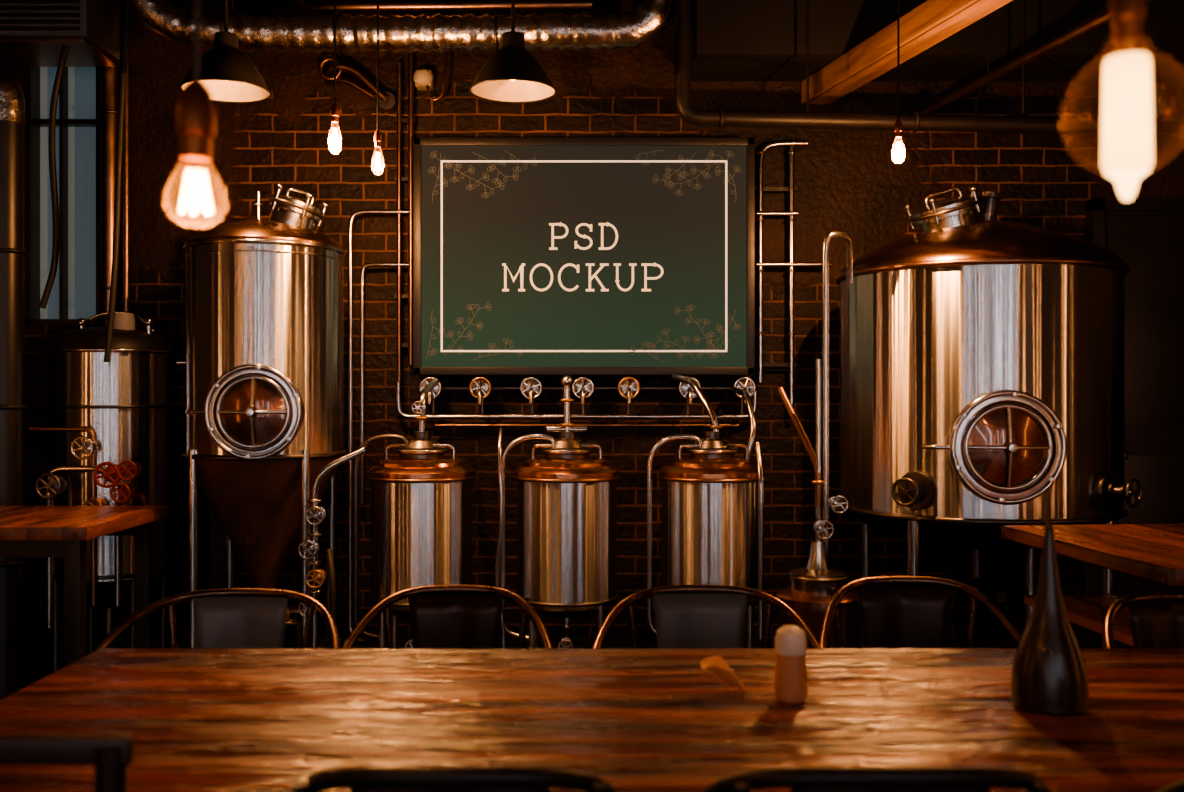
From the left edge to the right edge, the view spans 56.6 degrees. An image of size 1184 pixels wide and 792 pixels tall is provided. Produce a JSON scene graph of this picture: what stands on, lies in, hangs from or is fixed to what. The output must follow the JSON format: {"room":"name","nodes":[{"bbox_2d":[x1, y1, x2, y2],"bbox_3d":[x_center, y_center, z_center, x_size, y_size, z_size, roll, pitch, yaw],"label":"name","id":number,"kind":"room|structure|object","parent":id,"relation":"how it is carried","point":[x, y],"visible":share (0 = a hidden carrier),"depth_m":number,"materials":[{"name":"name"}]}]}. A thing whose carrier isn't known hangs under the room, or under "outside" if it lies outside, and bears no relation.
{"room":"brewery pub","nodes":[
{"label":"brewery pub","id":0,"kind":"room"},
{"bbox_2d":[0,657,63,699],"bbox_3d":[0.000,1.400,1.100,7.200,0.100,9.600,0,0,0],"label":"floor","id":1,"kind":"structure","parent":0,"point":[35,668],"depth_m":5.45,"materials":[{"name":"concrete"}]},
{"bbox_2d":[0,44,68,698],"bbox_3d":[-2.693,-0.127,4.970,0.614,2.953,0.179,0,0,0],"label":"tank","id":2,"kind":"object","parent":1,"relation":"on","point":[12,100],"visible":0.99,"depth_m":4.92,"materials":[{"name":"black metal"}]},
{"bbox_2d":[0,735,133,791],"bbox_3d":[-0.830,0.895,1.610,0.470,0.911,0.420,0,0,0],"label":"slat-back chair","id":3,"kind":"object","parent":1,"relation":"on","point":[111,755],"visible":1,"depth_m":1.41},
{"bbox_2d":[0,506,168,666],"bbox_3d":[-2.415,0.915,4.425,1.130,0.870,0.790,0,0,0],"label":"side table","id":4,"kind":"object","parent":1,"relation":"on","point":[25,531],"visible":0.67,"depth_m":4.13,"materials":[{"name":"brown wood"}]},
{"bbox_2d":[28,311,174,672],"bbox_3d":[-2.308,0.469,5.219,0.589,1.761,0.727,0,0,0],"label":"tank","id":5,"kind":"object","parent":1,"relation":"on","point":[109,429],"visible":0.91,"depth_m":5.06,"materials":[{"name":"silver metal"}]},
{"bbox_2d":[90,588,339,653],"bbox_3d":[-0.995,0.951,2.930,0.665,0.803,0.458,0,0,0],"label":"armchair","id":6,"kind":"object","parent":1,"relation":"on","point":[224,617],"visible":0.35,"depth_m":3.11,"materials":[{"name":"brown metal"}]},
{"bbox_2d":[176,183,346,647],"bbox_3d":[-1.486,0.211,4.901,0.744,2.279,0.802,0,0,0],"label":"tank","id":7,"kind":"object","parent":1,"relation":"on","point":[263,362],"visible":0.76,"depth_m":4.69,"materials":[{"name":"silver metal"}]},
{"bbox_2d":[252,191,263,218],"bbox_3d":[-1.487,-0.830,4.900,0.049,0.160,0.049,0,0,0],"label":"vent","id":8,"kind":"object","parent":7,"relation":"attached to","point":[257,204],"depth_m":4.89,"materials":[{"name":"metal"}]},
{"bbox_2d":[285,618,298,625],"bbox_3d":[-1.406,0.964,4.850,0.255,0.088,0.117,0,0,39],"label":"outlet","id":9,"kind":"object","parent":7,"relation":"attached to","point":[290,621],"depth_m":4.80,"materials":[{"name":"metal"}]},
{"bbox_2d":[298,447,365,647],"bbox_3d":[-1.078,0.784,4.568,0.270,1.133,0.190,0,0,-10],"label":"pipe","id":10,"kind":"object","parent":1,"relation":"on","point":[318,576],"visible":0.78,"depth_m":4.59,"materials":[{"name":"metal"}]},
{"bbox_2d":[353,378,475,647],"bbox_3d":[-0.769,0.632,4.945,0.480,1.436,0.493,0,0,44],"label":"tank","id":11,"kind":"object","parent":1,"relation":"on","point":[421,498],"visible":0.8,"depth_m":4.78,"materials":[{"name":"silver metal"}]},
{"bbox_2d":[342,585,551,647],"bbox_3d":[-0.386,0.946,2.930,0.575,0.813,0.458,0,0,0],"label":"armchair","id":12,"kind":"object","parent":1,"relation":"on","point":[441,616],"visible":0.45,"depth_m":3.11,"materials":[{"name":"brown metal"}]},
{"bbox_2d":[293,767,616,791],"bbox_3d":[-0.190,0.920,1.660,0.565,0.864,0.458,0,0,0],"label":"armchair","id":13,"kind":"object","parent":1,"relation":"on","point":[359,779],"visible":1,"depth_m":1.46,"materials":[{"name":"black metal"}]},
{"bbox_2d":[500,375,619,647],"bbox_3d":[-0.113,0.628,4.950,0.480,1.443,0.480,0,0,33],"label":"tank","id":14,"kind":"object","parent":1,"relation":"on","point":[567,497],"visible":0.91,"depth_m":4.77,"materials":[{"name":"silver metal"}]},
{"bbox_2d":[495,428,505,647],"bbox_3d":[-0.404,0.738,4.874,0.048,1.188,0.165,0,0,0],"label":"pipe","id":15,"kind":"object","parent":14,"relation":"attached to","point":[501,495],"visible":0.79,"depth_m":4.84,"materials":[{"name":"silver metal"}]},
{"bbox_2d":[563,618,569,637],"bbox_3d":[-0.113,1.027,4.857,0.028,0.114,0.214,0,0,0],"label":"outlet","id":16,"kind":"object","parent":14,"relation":"attached to","point":[566,620],"depth_m":4.94,"materials":[{"name":"metal"}]},
{"bbox_2d":[0,648,1183,791],"bbox_3d":[0.430,0.975,2.140,3.200,0.750,0.960,0,0,0],"label":"dining table","id":17,"kind":"object","parent":1,"relation":"on","point":[199,719],"visible":0.78,"depth_m":2.07,"materials":[{"name":"brown wood"}]},
{"bbox_2d":[700,655,744,689],"bbox_3d":[0.260,0.565,2.225,0.081,0.063,0.094,0,0,40],"label":"crumpled napkin","id":18,"kind":"object","parent":17,"relation":"on","point":[716,665],"visible":1,"depth_m":2.22,"materials":[{"name":"orange paper"}]},
{"bbox_2d":[774,625,806,703],"bbox_3d":[0.392,0.527,2.170,0.064,0.146,0.064,0,0,0],"label":"salt shaker","id":19,"kind":"object","parent":17,"relation":"on","point":[790,684],"visible":1,"depth_m":2.15,"materials":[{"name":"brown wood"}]},
{"bbox_2d":[1010,520,1088,714],"bbox_3d":[0.885,0.419,2.130,0.140,0.362,0.140,0,0,0],"label":"vase","id":20,"kind":"object","parent":17,"relation":"on","point":[1049,673],"visible":1,"depth_m":2.09,"materials":[{"name":"black ceramic"}]},
{"bbox_2d":[647,374,765,647],"bbox_3d":[0.511,0.623,5.071,0.533,1.454,0.758,0,0,0],"label":"tank","id":21,"kind":"object","parent":1,"relation":"on","point":[713,498],"visible":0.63,"depth_m":4.77,"materials":[{"name":"silver metal"}]},
{"bbox_2d":[593,585,820,647],"bbox_3d":[0.306,0.946,2.930,0.625,0.813,0.458,0,0,0],"label":"armchair","id":22,"kind":"object","parent":1,"relation":"on","point":[686,616],"visible":0.44,"depth_m":3.11,"materials":[{"name":"brown metal"}]},
{"bbox_2d":[776,231,859,647],"bbox_3d":[0.920,0.338,4.470,0.340,2.024,0.340,0,0,0],"label":"pipe","id":23,"kind":"object","parent":1,"relation":"on","point":[808,594],"visible":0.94,"depth_m":4.45,"materials":[{"name":"metal"}]},
{"bbox_2d":[776,587,859,647],"bbox_3d":[0.920,1.070,4.470,0.340,0.560,0.340,0,0,0],"label":"pot","id":24,"kind":"object","parent":23,"relation":"on","point":[811,605],"depth_m":4.34,"materials":[{"name":"orange metal"}]},
{"bbox_2d":[701,767,1049,791],"bbox_3d":[0.400,0.920,1.660,0.605,0.864,0.458,0,0,0],"label":"armchair","id":25,"kind":"object","parent":1,"relation":"on","point":[799,779],"visible":1,"depth_m":1.46,"materials":[{"name":"black metal"}]},
{"bbox_2d":[820,576,1021,647],"bbox_3d":[0.885,0.933,2.930,0.575,0.838,0.458,0,0,0],"label":"armchair","id":26,"kind":"object","parent":1,"relation":"on","point":[895,611],"visible":0.4,"depth_m":3.11,"materials":[{"name":"brown metal"}]},
{"bbox_2d":[835,185,1142,647],"bbox_3d":[1.730,0.211,4.905,1.238,2.279,1.328,0,0,0],"label":"brewing vat","id":27,"kind":"object","parent":1,"relation":"on","point":[982,356],"visible":0.95,"depth_m":4.43,"materials":[{"name":"silver metal"}]},
{"bbox_2d":[1001,524,1183,647],"bbox_3d":[2.007,0.915,3.609,0.900,0.870,1.030,0,0,-5],"label":"table","id":28,"kind":"object","parent":1,"relation":"on","point":[1150,552],"visible":0.65,"depth_m":3.68,"materials":[{"name":"brown wood"}]},
{"bbox_2d":[1024,594,1134,646],"bbox_3d":[2.007,0.745,3.609,0.780,0.030,0.910,0,0,-5],"label":"shelf","id":29,"kind":"object","parent":28,"relation":"attached to","point":[1084,610],"depth_m":3.71,"materials":[{"name":"brown wood"}]},
{"bbox_2d":[1100,592,1183,647],"bbox_3d":[1.620,0.951,2.860,0.585,0.803,0.458,0,0,0],"label":"armchair","id":30,"kind":"object","parent":1,"relation":"on","point":[1156,619],"visible":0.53,"depth_m":3.05,"materials":[{"name":"brown metal"}]},
{"bbox_2d":[1155,779,1183,791],"bbox_3d":[1.030,0.920,1.660,0.575,0.864,0.458,0,0,0],"label":"armchair","id":31,"kind":"object","parent":1,"relation":"on","point":[1178,786],"visible":1,"depth_m":1.53,"materials":[{"name":"black metal"}]},
{"bbox_2d":[0,0,1183,641],"bbox_3d":[0.000,-0.360,5.800,6.800,3.420,0.200,0,0,0],"label":"wall","id":32,"kind":"structure","parent":0,"point":[852,182],"depth_m":5.70,"materials":[{"name":"brick"}]},
{"bbox_2d":[25,67,39,321],"bbox_3d":[-2.935,-1.110,5.770,0.030,1.480,0.100,0,0,0],"label":"frame","id":33,"kind":"object","parent":32,"relation":"attached to","point":[32,74],"visible":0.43,"depth_m":5.74,"materials":[{"name":"black metal"}]},
{"bbox_2d":[25,319,98,324],"bbox_3d":[-2.750,-0.385,5.770,0.400,0.030,0.100,0,0,0],"label":"frame","id":34,"kind":"object","parent":32,"relation":"attached to","point":[32,321],"visible":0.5,"depth_m":5.72,"materials":[{"name":"black metal"}]},
{"bbox_2d":[59,67,67,318],"bbox_3d":[-2.771,-1.110,5.770,0.018,1.480,0.060,0,0,0],"label":"frame","id":35,"kind":"object","parent":32,"relation":"attached to","point":[63,93],"visible":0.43,"depth_m":5.75,"materials":[{"name":"black metal"}]},
{"bbox_2d":[32,119,95,126],"bbox_3d":[-2.750,-1.433,5.770,0.400,0.025,0.060,0,0,0],"label":"frame","id":36,"kind":"object","parent":32,"relation":"attached to","point":[38,122],"visible":0.57,"depth_m":5.74,"materials":[{"name":"black metal"}]},
{"bbox_2d":[40,67,95,318],"bbox_3d":[-2.750,-1.110,5.825,0.400,1.480,0.010,0,0,0],"label":"pane","id":37,"kind":"object","parent":32,"relation":"attached to","point":[81,80],"visible":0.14,"depth_m":5.82,"materials":[{"name":"blue glass"}]},
{"bbox_2d":[96,67,99,324],"bbox_3d":[-2.565,-1.110,5.770,0.030,1.480,0.100,0,0,0],"label":"frame","id":38,"kind":"object","parent":32,"relation":"attached to","point":[97,68],"visible":0.14,"depth_m":5.72,"materials":[{"name":"black metal"}]},
{"bbox_2d":[101,67,118,647],"bbox_3d":[-2.475,-0.360,5.645,0.084,3.420,0.084,0,0,0],"label":"pipe","id":39,"kind":"object","parent":32,"relation":"attached to","point":[109,75],"visible":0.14,"depth_m":5.61,"materials":[{"name":"brown metal"}]},
{"bbox_2d":[98,110,117,114],"bbox_3d":[-2.475,-1.450,5.645,0.107,0.016,0.107,0,0,0],"label":"clamp","id":40,"kind":"object","parent":39,"relation":"attached to","point":[99,111],"visible":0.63,"depth_m":5.60,"materials":[{"name":"metal"}]},
{"bbox_2d":[98,286,120,290],"bbox_3d":[-2.475,-0.550,5.645,0.107,0.016,0.107,0,0,0],"label":"clamp","id":41,"kind":"object","parent":39,"relation":"attached to","point":[102,287],"visible":0.66,"depth_m":5.60,"materials":[{"name":"metal"}]},
{"bbox_2d":[230,0,271,15],"bbox_3d":[-1.700,-1.985,1.100,0.080,0.170,9.200,0,0,0],"label":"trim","id":42,"kind":"structure","parent":32,"relation":"attached to","point":[253,7],"depth_m":5.45,"materials":[{"name":"black"}]},
{"bbox_2d":[318,57,396,112],"bbox_3d":[-1.192,-1.587,5.611,0.374,0.244,0.158,0,0,0],"label":"conduit","id":43,"kind":"object","parent":32,"relation":"attached to","point":[387,101],"visible":0.92,"depth_m":5.54,"materials":[{"name":"brown metal"}]},
{"bbox_2d":[348,0,416,644],"bbox_3d":[-1.071,-0.393,5.622,0.349,3.314,0.090,0,0,-12],"label":"conduit","id":44,"kind":"object","parent":32,"relation":"attached to","point":[399,121],"visible":0.91,"depth_m":5.61,"materials":[{"name":"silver metal"}]},
{"bbox_2d":[417,0,444,15],"bbox_3d":[-0.800,-1.985,1.100,0.080,0.170,9.200,0,0,0],"label":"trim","id":45,"kind":"structure","parent":32,"relation":"attached to","point":[428,12],"depth_m":5.45,"materials":[{"name":"black"}]},
{"bbox_2d":[413,10,448,100],"bbox_3d":[-0.822,-1.761,5.628,0.177,0.520,0.135,0,0,0],"label":"wall sensor","id":46,"kind":"object","parent":32,"relation":"attached to","point":[423,78],"visible":0.98,"depth_m":5.59,"materials":[{"name":"white plastic"}]},
{"bbox_2d":[24,637,1017,656],"bbox_3d":[-0.450,1.300,5.690,5.900,0.100,0.020,0,0,0],"label":"baseboard","id":47,"kind":"structure","parent":32,"relation":"attached to","point":[33,646],"depth_m":5.68,"materials":[{"name":"black metal"}]},
{"bbox_2d":[396,377,757,426],"bbox_3d":[-0.077,0.031,5.555,1.843,0.256,0.191,0,0,0],"label":"tap manifold","id":48,"kind":"object","parent":32,"relation":"attached to","point":[480,388],"visible":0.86,"depth_m":5.59,"materials":[{"name":"metal"}]},
{"bbox_2d":[413,137,754,374],"bbox_3d":[-0.040,-0.700,5.598,1.710,1.190,0.195,0,0,0],"label":"sign board","id":49,"kind":"object","parent":32,"relation":"attached to","point":[532,255],"visible":1,"depth_m":5.51,"materials":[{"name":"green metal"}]},
{"bbox_2d":[604,0,620,14],"bbox_3d":[0.100,-1.985,1.100,0.080,0.170,9.200,0,0,0],"label":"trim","id":50,"kind":"structure","parent":32,"relation":"attached to","point":[610,6],"depth_m":5.37,"materials":[{"name":"black"}]},
{"bbox_2d":[755,140,831,408],"bbox_3d":[1.028,-0.603,5.643,0.384,1.406,0.094,0,0,0],"label":"conduit","id":51,"kind":"object","parent":32,"relation":"attached to","point":[791,144],"visible":1,"depth_m":5.61,"materials":[{"name":"metal"}]},
{"bbox_2d":[801,0,1012,104],"bbox_3d":[1.825,-1.567,3.037,0.150,0.115,5.500,0,0,-14],"label":"timber","id":52,"kind":"object","parent":32,"relation":"attached to","point":[931,22],"visible":1,"depth_m":4.83,"materials":[{"name":"brown wood"}]},
{"bbox_2d":[691,0,1183,80],"bbox_3d":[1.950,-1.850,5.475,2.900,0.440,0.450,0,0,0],"label":"ceiling","id":53,"kind":"structure","parent":32,"relation":"attached to","point":[732,40],"depth_m":5.25,"materials":[{"name":"black paint"}]},
{"bbox_2d":[1086,198,1183,211],"bbox_3d":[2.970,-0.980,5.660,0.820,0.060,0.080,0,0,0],"label":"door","id":54,"kind":"structure","parent":32,"relation":"in","point":[1111,204],"depth_m":5.62,"materials":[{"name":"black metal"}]},
{"bbox_2d":[1105,211,1183,647],"bbox_3d":[3.000,0.200,5.675,0.760,2.300,0.050,0,0,0],"label":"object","id":55,"kind":"object","parent":54,"relation":"attached to","point":[1119,225],"visible":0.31,"depth_m":5.65,"materials":[{"name":"black metal"}]},
{"bbox_2d":[1118,240,1183,424],"bbox_3d":[3.000,-0.325,5.643,0.600,0.950,0.015,0,0,0],"label":"panel","id":56,"kind":"object","parent":55,"relation":"attached to","point":[1154,284],"visible":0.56,"depth_m":5.63,"materials":[{"name":"black metal"}]},
{"bbox_2d":[1118,450,1183,593],"bbox_3d":[2.985,0.710,5.610,0.630,0.880,0.080,0,0,0],"label":"panel","id":57,"kind":"object","parent":55,"relation":"attached to","point":[1161,476],"depth_m":5.63,"materials":[{"name":"black metal"}]},
{"bbox_2d":[911,0,1150,114],"bbox_3d":[2.010,-1.749,3.995,0.723,0.642,3.399,0,0,0],"label":"conduit","id":58,"kind":"object","parent":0,"point":[1101,19],"depth_m":4.78,"materials":[{"name":"brown metal"}]},
{"bbox_3d":[0.000,-2.110,1.100,7.200,0.080,9.600,0,0,0],"label":"ceiling","id":59,"kind":"structure","parent":0,"visible":0},
{"bbox_2d":[0,0,119,66],"bbox_3d":[-2.775,-1.865,5.355,0.790,0.410,0.390,0,0,0],"label":"air vent","id":60,"kind":"object","parent":59,"relation":"hanging from","point":[33,33],"visible":1,"depth_m":5.20,"materials":[{"name":"metal"}]},
{"bbox_2d":[0,36,119,66],"bbox_3d":[-2.775,-1.675,5.355,0.790,0.030,0.390,0,0,0],"label":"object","id":61,"kind":"object","parent":60,"relation":"on","point":[15,51],"depth_m":5.33,"materials":[{"name":"brown metal"}]},
{"bbox_2d":[103,0,131,361],"bbox_3d":[-2.080,-1.110,4.850,0.146,1.922,0.026,0,0,0],"label":"cable","id":62,"kind":"object","parent":59,"relation":"hanging from","point":[127,12],"visible":1,"depth_m":4.84,"materials":[{"name":"rubber"}]},
{"bbox_2d":[123,0,129,311],"bbox_3d":[-2.390,-1.235,5.645,0.032,1.670,0.032,0,0,0],"label":"pipe","id":63,"kind":"object","parent":59,"relation":"hanging from","point":[126,133],"visible":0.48,"depth_m":5.63,"materials":[{"name":"brown metal"}]},
{"bbox_2d":[176,0,215,214],"bbox_3d":[-0.468,-1.135,1.300,0.072,1.871,0.072,0,0,0],"label":"pendant light","id":64,"kind":"object","parent":59,"relation":"hanging from","point":[195,109],"visible":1,"depth_m":1.29,"materials":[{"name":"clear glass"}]},
{"bbox_2d":[176,80,215,162],"bbox_3d":[-0.468,-0.326,1.300,0.045,0.092,0.045,0,0,0],"label":"socket","id":65,"kind":"object","parent":64,"relation":"attached to","point":[195,109],"depth_m":1.28,"materials":[{"name":"gold metal"}]},
{"bbox_2d":[180,0,270,102],"bbox_3d":[-1.530,-1.671,4.600,0.364,0.799,0.364,0,0,0],"label":"pendant lamp","id":66,"kind":"object","parent":59,"relation":"hanging from","point":[229,75],"visible":0.9,"depth_m":4.55,"materials":[{"name":"black metal"}]},
{"bbox_2d":[331,0,338,147],"bbox_3d":[-1.005,-1.508,4.300,0.054,1.125,0.054,0,0,0],"label":"pendant light","id":67,"kind":"object","parent":59,"relation":"hanging from","point":[334,110],"visible":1,"depth_m":4.30,"materials":[{"name":"clear glass"}]},
{"bbox_2d":[331,104,338,122],"bbox_3d":[-1.005,-1.105,4.300,0.034,0.071,0.034,0,0,0],"label":"socket","id":68,"kind":"object","parent":67,"relation":"attached to","point":[334,110],"depth_m":4.29,"materials":[{"name":"gold metal"}]},
{"bbox_2d":[374,0,381,169],"bbox_3d":[-0.837,-1.466,4.300,0.050,1.208,0.050,0,0,0],"label":"pendant light","id":69,"kind":"object","parent":59,"relation":"hanging from","point":[377,137],"visible":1,"depth_m":4.30,"materials":[{"name":"clear glass"}]},
{"bbox_2d":[374,130,381,147],"bbox_3d":[-0.837,-1.005,4.300,0.031,0.066,0.031,0,0,0],"label":"socket","id":70,"kind":"object","parent":69,"relation":"attached to","point":[377,137],"depth_m":4.29,"materials":[{"name":"gold metal"}]},
{"bbox_2d":[131,0,674,54],"bbox_3d":[-0.936,-1.862,5.202,2.679,0.495,0.271,0,0,-2],"label":"air duct","id":71,"kind":"object","parent":59,"relation":"attached to","point":[469,32],"visible":0.88,"depth_m":5.13,"materials":[{"name":"metal"}]},
{"bbox_2d":[469,0,556,102],"bbox_3d":[-0.330,-1.671,4.600,0.364,0.799,0.364,0,0,0],"label":"pendant lamp","id":72,"kind":"object","parent":59,"relation":"hanging from","point":[512,74],"visible":1,"depth_m":4.55,"materials":[{"name":"black metal"}]},
{"bbox_2d":[894,0,902,158],"bbox_3d":[1.170,-1.479,4.200,0.052,1.182,0.052,0,0,0],"label":"pendant light","id":73,"kind":"object","parent":59,"relation":"hanging from","point":[898,127],"visible":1,"depth_m":4.20,"materials":[{"name":"clear glass"}]},
{"bbox_2d":[894,119,902,137],"bbox_3d":[1.170,-1.022,4.200,0.032,0.068,0.032,0,0,0],"label":"socket","id":74,"kind":"object","parent":73,"relation":"attached to","point":[898,127],"depth_m":4.19,"materials":[{"name":"gold metal"}]},
{"bbox_2d":[675,0,1183,134],"bbox_3d":[1.891,-1.641,5.100,3.017,0.857,0.099,0,0,0],"label":"pipe","id":75,"kind":"object","parent":59,"relation":"attached to","point":[721,118],"visible":0.96,"depth_m":5.07,"materials":[{"name":"metal"}]},
{"bbox_2d":[1101,0,1152,200],"bbox_3d":[0.535,-1.133,1.100,0.124,1.874,0.124,0,0,0],"label":"pendant light","id":76,"kind":"object","parent":59,"relation":"hanging from","point":[1127,130],"visible":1,"depth_m":1.08,"materials":[{"name":"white glass"}]},
{"bbox_2d":[1109,0,1144,44],"bbox_3d":[0.535,-0.387,1.100,0.032,0.064,0.032,0,0,0],"label":"socket","id":77,"kind":"object","parent":76,"relation":"attached to","point":[1126,17],"depth_m":1.09,"materials":[{"name":"gold metal"}]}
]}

